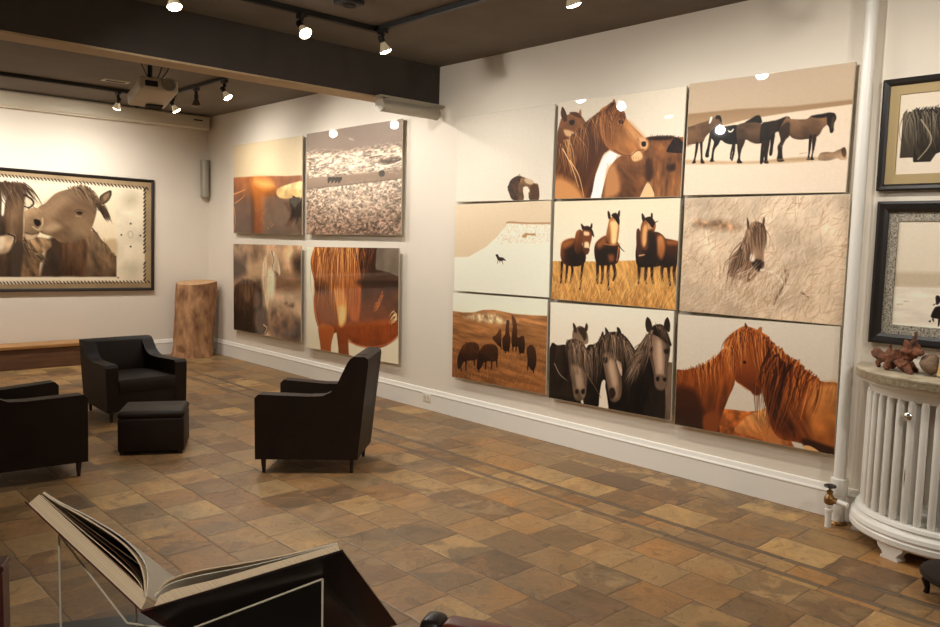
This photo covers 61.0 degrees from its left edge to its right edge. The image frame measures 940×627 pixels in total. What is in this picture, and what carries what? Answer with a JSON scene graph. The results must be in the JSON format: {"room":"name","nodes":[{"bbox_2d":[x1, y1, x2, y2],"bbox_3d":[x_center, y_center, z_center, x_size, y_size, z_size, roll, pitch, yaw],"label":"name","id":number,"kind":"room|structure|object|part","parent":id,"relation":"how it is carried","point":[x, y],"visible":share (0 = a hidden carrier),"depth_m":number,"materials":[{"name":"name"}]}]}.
{"room":"art gallery","nodes":[
{"label":"art gallery","id":0,"kind":"room"},
{"bbox_2d":[0,107,208,343],"bbox_3d":[-6.643,-0.896,8.179,8.200,3.170,0.200,-3,7,-43],"label":"wall","id":1,"kind":"structure","parent":0,"point":[171,157],"depth_m":10.07,"materials":[{"name":"paint"}]},
{"bbox_2d":[0,167,154,291],"bbox_3d":[-5.279,-0.966,9.277,3.237,1.509,0.045,-2,6,-43],"label":"framed picture","id":2,"kind":"object","parent":1,"relation":"attached to","point":[60,231],"visible":1,"depth_m":9.71,"materials":[{"name":"beige paper"}]},
{"bbox_2d":[0,90,209,130],"bbox_3d":[-4.689,-2.461,9.579,3.212,0.192,0.156,-3,7,-43],"label":"projection screen","id":3,"kind":"object","parent":1,"relation":"attached to","point":[8,99],"visible":1,"depth_m":9.67,"materials":[{"name":"beige plastic"}]},
{"bbox_2d":[154,339,172,354],"bbox_3d":[-6.612,0.592,8.223,8.178,0.200,0.026,-3,7,-43],"label":"baseboard","id":4,"kind":"structure","parent":1,"relation":"attached to","point":[164,346],"depth_m":10.59,"materials":[{"name":"beige paint"}]},
{"bbox_2d":[200,160,209,197],"bbox_3d":[-3.564,-1.811,10.727,0.121,0.496,0.124,-3,7,-43],"label":"wall speaker","id":5,"kind":"object","parent":1,"relation":"attached to","point":[204,164],"visible":1,"depth_m":10.68,"materials":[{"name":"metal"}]},
{"bbox_2d":[0,0,747,116],"bbox_3d":[-1.755,-1.955,2.840,8.600,0.150,14.450,-3,7,-43],"label":"ceiling","id":6,"kind":"structure","parent":0,"point":[487,28],"depth_m":6.11,"materials":[{"name":"paint"}]},
{"bbox_2d":[0,71,129,93],"bbox_3d":[-5.365,-2.365,7.378,5.116,0.041,0.040,-3,7,-43],"label":"track","id":7,"kind":"object","parent":6,"relation":"attached to","point":[6,74],"visible":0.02,"depth_m":8.37,"materials":[{"name":"black metal"}]},
{"bbox_2d":[113,91,120,109],"bbox_3d":[-3.881,-2.338,8.786,0.090,0.197,0.119,-3,7,-43],"label":"track spotlight","id":8,"kind":"object","parent":7,"relation":"hanging from","point":[116,106],"visible":1,"depth_m":8.77,"materials":[{"name":"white metal"}]},
{"bbox_2d":[101,78,130,83],"bbox_3d":[-3.692,-2.420,8.316,0.260,0.010,0.140,-3,7,-43],"label":"ceiling vent","id":9,"kind":"object","parent":6,"relation":"in","point":[104,79],"visible":1,"depth_m":8.30,"materials":[{"name":"beige plastic"}]},
{"bbox_2d":[127,63,177,108],"bbox_3d":[-2.832,-2.090,7.109,0.326,0.466,0.553,-2,6,-35],"label":"projector","id":10,"kind":"object","parent":6,"relation":"hanging from","point":[148,92],"visible":0.95,"depth_m":6.99,"materials":[{"name":"beige plastic"}]},
{"bbox_3d":[-2.741,-1.982,6.869,0.105,0.050,0.008,-2,-4,-36],"label":"socket panel","id":11,"kind":"part","parent":10,"relation":"part of","materials":[{"name":"black plastic"}]},
{"bbox_3d":[-2.873,-1.884,7.259,0.140,0.012,0.080,-2,-4,-36],"label":"latch panel","id":12,"kind":"part","parent":10,"relation":"part of","materials":[{"name":"black plastic"}]},
{"bbox_2d":[162,78,175,90],"bbox_3d":[-2.623,-1.992,6.948,0.116,0.116,0.014,-2,-4,-36],"label":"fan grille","id":13,"kind":"object","parent":10,"relation":"attached to","point":[168,84],"depth_m":6.95,"materials":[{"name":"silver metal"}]},
{"bbox_2d":[177,77,230,93],"bbox_3d":[-2.479,-2.345,7.985,0.040,0.037,2.995,-3,7,-43],"label":"track","id":14,"kind":"object","parent":6,"relation":"attached to","point":[213,81],"visible":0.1,"depth_m":8.28,"materials":[{"name":"black metal"}]},
{"bbox_2d":[169,95,179,112],"bbox_3d":[-3.287,-2.331,8.877,0.117,0.198,0.098,-3,7,-43],"label":"track spotlight","id":15,"kind":"object","parent":14,"relation":"hanging from","point":[175,108],"visible":0.85,"depth_m":8.86,"materials":[{"name":"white metal"}]},
{"bbox_2d":[192,87,200,106],"bbox_3d":[-2.893,-2.281,8.433,0.090,0.196,0.090,-3,7,-43],"label":"track spotlight","id":16,"kind":"object","parent":14,"relation":"hanging from","point":[195,103],"visible":1,"depth_m":8.41,"materials":[{"name":"black metal"}]},
{"bbox_2d":[220,79,231,99],"bbox_3d":[-2.436,-2.226,7.960,0.120,0.197,0.089,2,5,4],"label":"track spotlight","id":17,"kind":"object","parent":14,"relation":"hanging from","point":[226,95],"visible":1,"depth_m":7.94,"materials":[{"name":"black metal"}]},
{"bbox_2d":[0,0,439,103],"bbox_3d":[-3.352,-1.899,4.567,8.200,0.355,0.210,-3,7,-43],"label":"beam","id":18,"kind":"structure","parent":6,"relation":"attached to","point":[132,26],"depth_m":5.82,"materials":[{"name":"paint"}]},
{"bbox_2d":[0,30,380,102],"bbox_3d":[-3.357,-1.714,4.584,8.200,0.014,0.220,-3,7,-43],"label":"trim","id":19,"kind":"structure","parent":18,"relation":"attached to","point":[4,35],"depth_m":5.69,"materials":[{"name":"beige paint"}]},
{"bbox_2d":[374,94,444,107],"bbox_3d":[-0.522,-1.860,7.001,0.710,0.015,0.100,-3,7,-43],"label":"shelf","id":20,"kind":"object","parent":18,"relation":"attached to","point":[379,95],"visible":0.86,"depth_m":6.93,"materials":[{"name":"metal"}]},
{"bbox_2d":[375,97,440,120],"bbox_3d":[-0.536,-1.789,6.983,0.636,0.124,0.121,-3,7,-43],"label":"wall speaker","id":21,"kind":"object","parent":20,"relation":"attached to","point":[390,105],"visible":1,"depth_m":6.92,"materials":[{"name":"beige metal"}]},
{"bbox_2d":[241,0,376,32],"bbox_3d":[-2.591,-2.005,4.188,5.216,0.041,0.040,-3,7,-43],"label":"track","id":22,"kind":"object","parent":6,"relation":"attached to","point":[268,3],"visible":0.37,"depth_m":5.57,"materials":[{"name":"black metal"}]},
{"bbox_2d":[167,0,181,10],"bbox_3d":[-1.820,-1.948,4.904,0.090,0.168,0.106,-3,7,-43],"label":"track spotlight","id":23,"kind":"object","parent":22,"relation":"hanging from","point":[173,5],"visible":1,"depth_m":4.88,"materials":[{"name":"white metal"}]},
{"bbox_2d":[296,12,311,38],"bbox_3d":[-1.152,-1.985,5.515,0.090,0.170,0.127,-3,7,-43],"label":"track spotlight","id":24,"kind":"object","parent":22,"relation":"hanging from","point":[305,32],"visible":1,"depth_m":5.49,"materials":[{"name":"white metal"}]},
{"bbox_3d":[-1.133,-1.929,5.498,0.088,0.061,0.067,-3,7,-43],"label":"bulb","id":25,"kind":"part","parent":24,"relation":"part of","materials":[{"name":"beige glass"}]},
{"bbox_2d":[334,0,364,8],"bbox_3d":[-0.800,-2.053,5.279,0.160,0.045,0.140,-3,7,-43],"label":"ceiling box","id":26,"kind":"object","parent":6,"relation":"attached to","point":[352,4],"visible":1,"depth_m":5.25,"materials":[{"name":"black metal"}]},
{"bbox_2d":[376,0,486,30],"bbox_3d":[1.889,-1.797,3.175,0.040,0.037,7.555,-3,7,-43],"label":"track","id":27,"kind":"object","parent":6,"relation":"attached to","point":[464,3],"visible":0.86,"depth_m":5.48,"materials":[{"name":"black metal"}]},
{"bbox_2d":[377,29,390,53],"bbox_3d":[-0.633,-2.006,5.902,0.105,0.172,0.098,-3,7,-43],"label":"track spotlight","id":28,"kind":"object","parent":27,"relation":"hanging from","point":[384,48],"visible":1,"depth_m":5.88,"materials":[{"name":"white metal"}]},
{"bbox_2d":[566,0,580,7],"bbox_3d":[0.590,-1.851,4.593,0.108,0.182,0.093,-3,7,-43],"label":"track spotlight","id":29,"kind":"object","parent":27,"relation":"hanging from","point":[570,3],"visible":1,"depth_m":4.57,"materials":[{"name":"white metal"}]},
{"bbox_2d":[0,353,939,626],"bbox_3d":[-1.839,1.336,3.138,8.600,0.120,14.450,-3,7,-43],"label":"floor","id":30,"kind":"structure","parent":0,"point":[449,515],"depth_m":4.46,"materials":[{"name":"tile"}]},
{"bbox_2d":[0,339,80,370],"bbox_3d":[-5.528,0.514,8.980,2.440,0.275,0.335,-3,7,-43],"label":"wooden bench","id":31,"kind":"object","parent":30,"relation":"on","point":[58,353],"visible":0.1,"depth_m":9.28,"materials":[{"name":"brown wood"}]},
{"bbox_2d":[0,380,87,475],"bbox_3d":[-2.989,0.668,5.186,0.759,0.782,0.687,-4,7,-44],"label":"armchair","id":32,"kind":"object","parent":30,"relation":"on","point":[40,427],"visible":1,"depth_m":5.07,"materials":[{"name":"leather"}]},
{"bbox_3d":[-3.161,0.599,5.353,0.116,0.680,0.766,6,7,39],"label":"arm","id":33,"kind":"part","parent":32,"relation":"part of","materials":[{"name":"leather"}]},
{"bbox_3d":[-2.567,1.014,5.237,0.030,0.105,0.030,-4,7,-44],"label":"leg","id":34,"kind":"part","parent":32,"relation":"part of","materials":[{"name":"black wood"}]},
{"bbox_2d":[24,614,162,626],"bbox_3d":[-0.678,1.077,1.219,1.090,0.800,0.980,0,5,-18],"label":"display table","id":35,"kind":"object","parent":30,"relation":"on","point":[117,621],"visible":0.07,"depth_m":1.64,"materials":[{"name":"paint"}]},
{"bbox_2d":[0,555,9,626],"bbox_3d":[-0.993,0.561,1.550,0.169,0.152,0.060,0,5,-18],"label":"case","id":36,"kind":"object","parent":35,"relation":"on","point":[4,560],"visible":1,"depth_m":1.57,"materials":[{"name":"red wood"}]},
{"bbox_3d":[-0.992,0.493,1.544,0.169,0.014,0.060,0,5,-18],"label":"lid","id":37,"kind":"part","parent":36,"relation":"part of","materials":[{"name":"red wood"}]},
{"bbox_2d":[58,534,323,626],"bbox_3d":[-0.399,0.506,1.210,0.427,0.354,0.255,3,5,13],"label":"book stand","id":38,"kind":"object","parent":35,"relation":"on","point":[59,536],"visible":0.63,"depth_m":1.09,"materials":[{"name":"clear plastic"}]},
{"bbox_2d":[25,492,396,626],"bbox_3d":[-0.392,0.432,1.210,0.502,0.339,0.349,3,5,13],"label":"open book","id":39,"kind":"object","parent":38,"relation":"on","point":[191,599],"visible":0.99,"depth_m":1.10,"materials":[{"name":"beige paper"}]},
{"bbox_2d":[79,335,186,422],"bbox_3d":[-3.035,0.562,7.131,0.754,0.640,0.706,7,7,44],"label":"armchair","id":40,"kind":"object","parent":30,"relation":"on","point":[120,370],"visible":0.86,"depth_m":7.04,"materials":[{"name":"leather"}]},
{"bbox_3d":[-3.229,0.529,6.939,0.115,0.549,0.752,-3,7,-41],"label":"arm","id":41,"kind":"part","parent":40,"relation":"part of","materials":[{"name":"leather"}]},
{"bbox_3d":[-3.023,0.868,6.719,0.030,0.105,0.030,7,7,44],"label":"leg","id":42,"kind":"part","parent":40,"relation":"part of","materials":[{"name":"black wood"}]},
{"bbox_3d":[-3.229,0.494,7.320,0.201,0.550,0.430,7,7,44],"label":"backrest","id":43,"kind":"part","parent":40,"relation":"part of","materials":[{"name":"leather"}]},
{"bbox_2d":[118,367,175,393],"bbox_3d":[-2.965,0.583,7.063,0.556,0.128,0.488,7,7,44],"label":"seat cushion","id":44,"kind":"object","parent":40,"relation":"on","point":[131,380],"depth_m":6.94,"materials":[{"name":"leather"}]},
{"bbox_3d":[-2.993,0.720,7.100,0.596,0.153,0.498,7,7,44],"label":"seat","id":45,"kind":"part","parent":40,"relation":"part of","materials":[{"name":"leather"}]},
{"bbox_3d":[-2.847,0.505,7.323,0.752,0.549,0.115,6,7,40],"label":"arm","id":46,"kind":"part","parent":40,"relation":"part of","materials":[{"name":"leather"}]},
{"bbox_2d":[117,401,188,455],"bbox_3d":[-2.350,0.846,5.948,0.458,0.322,0.396,0,5,-14],"label":"ottoman","id":47,"kind":"object","parent":30,"relation":"on","point":[145,426],"visible":1,"depth_m":5.77,"materials":[{"name":"leather"}]},
{"bbox_2d":[117,401,188,418],"bbox_3d":[-2.347,0.716,5.936,0.458,0.060,0.396,0,5,-14],"label":"cushion","id":48,"kind":"object","parent":47,"relation":"on","point":[145,409],"depth_m":5.80,"materials":[{"name":"leather"}]},
{"bbox_2d":[171,280,216,358],"bbox_3d":[-3.628,0.061,10.513,0.576,0.996,0.497,-3,7,-43],"label":"tree stump","id":49,"kind":"object","parent":30,"relation":"on","point":[194,318],"visible":1,"depth_m":10.32,"materials":[{"name":"brown wood"}]},
{"bbox_2d":[254,346,380,472],"bbox_3d":[-1.054,0.660,5.658,0.759,0.812,0.687,2,5,3],"label":"armchair","id":50,"kind":"object","parent":30,"relation":"on","point":[308,419],"visible":1,"depth_m":5.38,"materials":[{"name":"leather"}]},
{"bbox_3d":[-1.404,1.027,5.426,0.030,0.105,0.030,2,5,3],"label":"leg","id":51,"kind":"part","parent":50,"relation":"part of","materials":[{"name":"black wood"}]},
{"bbox_3d":[-1.032,0.590,5.897,0.767,0.710,0.117,2,5,10],"label":"arm","id":52,"kind":"part","parent":50,"relation":"part of","materials":[{"name":"leather"}]},
{"bbox_3d":[-0.809,1.039,5.465,0.030,0.105,0.030,2,5,3],"label":"leg","id":53,"kind":"part","parent":50,"relation":"part of","materials":[{"name":"black wood"}]},
{"bbox_3d":[-0.777,0.618,5.638,0.205,0.712,0.356,2,5,3],"label":"backrest","id":54,"kind":"part","parent":50,"relation":"part of","materials":[{"name":"leather"}]},
{"bbox_2d":[420,611,515,626],"bbox_3d":[0.061,1.058,1.385,0.488,0.846,0.471,3,5,18],"label":"wooden chair","id":55,"kind":"object","parent":30,"relation":"on","point":[433,618],"visible":1,"depth_m":1.59,"materials":[{"name":"red wood"}]},
{"bbox_3d":[0.136,0.657,1.543,0.400,0.070,0.060,3,5,18],"label":"rail","id":56,"kind":"part","parent":55,"relation":"part of","materials":[{"name":"red wood"}]},
{"bbox_2d":[830,0,878,525],"bbox_3d":[2.204,-0.342,4.567,0.116,3.170,0.116,-3,7,-43],"label":"riser pipe","id":57,"kind":"object","parent":30,"relation":"on","point":[839,479],"visible":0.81,"depth_m":4.54,"materials":[{"name":"white metal"}]},
{"bbox_2d":[849,362,939,562],"bbox_3d":[2.436,0.809,4.149,0.481,0.965,1.010,-3,7,-43],"label":"radiator","id":58,"kind":"object","parent":30,"relation":"on","point":[899,526],"visible":1,"depth_m":4.15,"materials":[{"name":"metal"}]},
{"bbox_2d":[824,483,848,527],"bbox_3d":[2.107,1.117,4.602,0.070,0.254,0.143,-3,7,-43],"label":"radiator valve","id":59,"kind":"object","parent":58,"relation":"attached to","point":[830,500],"visible":1,"depth_m":4.61,"materials":[{"name":"white metal"}]},
{"bbox_3d":[2.085,0.997,4.618,0.070,0.021,0.070,-3,7,-43],"label":"handle","id":60,"kind":"part","parent":59,"relation":"part of","materials":[{"name":"black wood"}]},
{"bbox_2d":[856,362,939,385],"bbox_3d":[2.442,0.336,4.100,0.465,0.013,1.010,-3,7,-43],"label":"shelf","id":61,"kind":"object","parent":58,"relation":"attached to","point":[867,369],"depth_m":4.16,"materials":[{"name":"beige stone"}]},
{"bbox_3d":[2.447,0.417,4.114,0.445,0.083,0.968,-3,7,-43],"label":"moulding","id":62,"kind":"part","parent":58,"relation":"part of","materials":[{"name":"white ceramic"}]},
{"bbox_2d":[871,332,939,374],"bbox_3d":[2.318,0.201,4.266,0.150,0.220,0.392,-1,6,-28],"label":"driftwood root","id":63,"kind":"object","parent":58,"relation":"on","point":[903,358],"visible":1,"depth_m":4.21,"materials":[{"name":"brown wood"}]},
{"bbox_2d":[937,360,939,376],"bbox_3d":[2.433,0.245,4.028,0.043,0.171,0.130,-1,6,-21],"label":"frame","id":64,"kind":"object","parent":58,"relation":"on","point":[938,371],"visible":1,"depth_m":4.08,"materials":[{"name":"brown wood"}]},
{"bbox_2d":[919,559,939,593],"bbox_3d":[2.305,1.270,3.684,0.410,0.131,0.410,-3,7,-43],"label":"stool","id":65,"kind":"object","parent":30,"relation":"on","point":[929,570],"visible":1,"depth_m":3.74,"materials":[{"name":"black leather"}]},
{"bbox_3d":[2.167,1.266,3.768,0.064,0.117,0.048,3,5,20],"label":"leg","id":66,"kind":"part","parent":65,"relation":"part of","materials":[{"name":"brown wood"}]},
{"bbox_2d":[208,0,939,505],"bbox_3d":[1.280,-0.481,5.843,0.200,3.170,14.450,-3,7,-43],"label":"wall","id":67,"kind":"structure","parent":0,"point":[750,37],"depth_m":6.15,"materials":[{"name":"paint"}]},
{"bbox_2d":[233,244,301,341],"bbox_3d":[-2.472,-0.284,9.718,0.051,1.138,1.679,-3,7,-43],"label":"picture","id":68,"kind":"object","parent":67,"relation":"attached to","point":[267,278],"visible":1,"depth_m":9.63,"materials":[{"name":"beige paper"}]},
{"bbox_2d":[234,136,302,234],"bbox_3d":[-2.436,-1.513,9.601,0.051,1.117,1.673,-3,7,-43],"label":"picture","id":69,"kind":"object","parent":67,"relation":"attached to","point":[268,175],"visible":1,"depth_m":9.51,"materials":[{"name":"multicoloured paper"}]},
{"bbox_2d":[307,247,399,364],"bbox_3d":[-1.253,-0.126,8.413,0.051,1.190,1.726,-3,6,-43],"label":"picture","id":70,"kind":"object","parent":67,"relation":"attached to","point":[353,292],"visible":0.98,"depth_m":8.34,"materials":[{"name":"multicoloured paper"}]},
{"bbox_2d":[306,118,402,234],"bbox_3d":[-1.222,-1.376,8.301,0.051,1.130,1.737,-3,7,-43],"label":"picture","id":71,"kind":"object","parent":67,"relation":"attached to","point":[355,173],"visible":1,"depth_m":8.21,"materials":[{"name":"grey paper"}]},
{"bbox_2d":[423,393,430,401],"bbox_3d":[-0.411,0.793,7.560,0.011,0.072,0.116,-3,7,-43],"label":"wall outlet","id":72,"kind":"object","parent":67,"relation":"attached to","point":[427,397],"visible":1,"depth_m":7.55,"materials":[{"name":"beige plastic"}]},
{"bbox_2d":[452,292,548,394],"bbox_3d":[0.246,0.231,6.819,0.051,0.804,1.162,-3,6,-43],"label":"picture","id":73,"kind":"object","parent":67,"relation":"attached to","point":[497,340],"visible":1,"depth_m":6.76,"materials":[{"name":"brown paper"}]},
{"bbox_2d":[454,200,551,297],"bbox_3d":[0.266,-0.549,6.748,0.051,0.800,1.159,-3,6,-43],"label":"picture","id":74,"kind":"object","parent":67,"relation":"attached to","point":[501,248],"visible":1,"depth_m":6.69,"materials":[{"name":"beige paper"}]},
{"bbox_2d":[456,104,555,201],"bbox_3d":[0.285,-1.314,6.679,0.051,0.750,1.143,-3,7,-43],"label":"picture","id":75,"kind":"object","parent":67,"relation":"attached to","point":[508,155],"visible":1,"depth_m":6.62,"materials":[{"name":"beige paper"}]},
{"bbox_2d":[213,337,927,522],"bbox_3d":[1.159,1.002,5.900,0.026,0.200,14.050,-3,7,-43],"label":"baseboard","id":76,"kind":"structure","parent":67,"relation":"attached to","point":[807,494],"depth_m":6.10,"materials":[{"name":"beige paint"}]},
{"bbox_2d":[549,302,674,420],"bbox_3d":[1.038,0.328,5.970,0.051,0.812,1.164,-3,6,-43],"label":"picture","id":77,"kind":"object","parent":67,"relation":"attached to","point":[608,357],"visible":1,"depth_m":5.91,"materials":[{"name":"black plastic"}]},
{"bbox_2d":[551,198,680,309],"bbox_3d":[1.058,-0.452,5.899,0.051,0.774,1.139,-3,7,-43],"label":"picture","id":78,"kind":"object","parent":67,"relation":"attached to","point":[625,252],"visible":1,"depth_m":5.83,"materials":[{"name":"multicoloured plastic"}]},
{"bbox_2d":[555,86,686,198],"bbox_3d":[1.078,-1.216,5.830,0.051,0.760,1.147,-3,8,-43],"label":"picture","id":79,"kind":"object","parent":67,"relation":"attached to","point":[629,145],"visible":1,"depth_m":5.77,"materials":[{"name":"brown paper"}]},
{"bbox_2d":[675,314,840,454],"bbox_3d":[1.818,0.423,5.135,0.051,0.806,1.125,-3,6,-43],"label":"picture","id":80,"kind":"object","parent":67,"relation":"attached to","point":[765,381],"visible":1,"depth_m":5.07,"materials":[{"name":"brown paper"}]},
{"bbox_2d":[679,194,851,325],"bbox_3d":[1.838,-0.356,5.064,0.051,0.768,1.098,-3,7,-43],"label":"picture","id":81,"kind":"object","parent":67,"relation":"attached to","point":[784,258],"visible":1,"depth_m":5.00,"materials":[{"name":"beige paper"}]},
{"bbox_2d":[683,62,856,195],"bbox_3d":[1.846,-1.122,5.008,0.051,0.761,1.095,-3,8,-43],"label":"picture","id":82,"kind":"object","parent":67,"relation":"attached to","point":[784,132],"visible":1,"depth_m":4.94,"materials":[{"name":"beige paper"}]},
{"bbox_2d":[868,200,939,348],"bbox_3d":[2.678,-0.191,4.170,0.048,0.800,1.080,-3,7,-43],"label":"framed picture","id":83,"kind":"object","parent":67,"relation":"attached to","point":[905,291],"visible":1,"depth_m":4.45,"materials":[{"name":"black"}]},
{"bbox_2d":[892,221,939,327],"bbox_3d":[2.687,-0.192,4.178,0.001,0.580,0.860,-3,7,-43],"label":"print","id":84,"kind":"object","parent":83,"relation":"attached to","point":[916,301],"depth_m":4.41},
{"bbox_2d":[876,73,939,190],"bbox_3d":[2.655,-0.961,4.153,0.040,0.615,0.980,-3,7,-43],"label":"framed picture","id":85,"kind":"object","parent":67,"relation":"attached to","point":[909,139],"visible":1,"depth_m":4.40,"materials":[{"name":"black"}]},
{"bbox_2d":[895,91,939,174],"bbox_3d":[2.660,-0.961,4.158,0.001,0.435,0.800,-3,7,-43],"label":"print","id":86,"kind":"object","parent":85,"relation":"attached to","point":[918,147],"depth_m":4.37}
]}

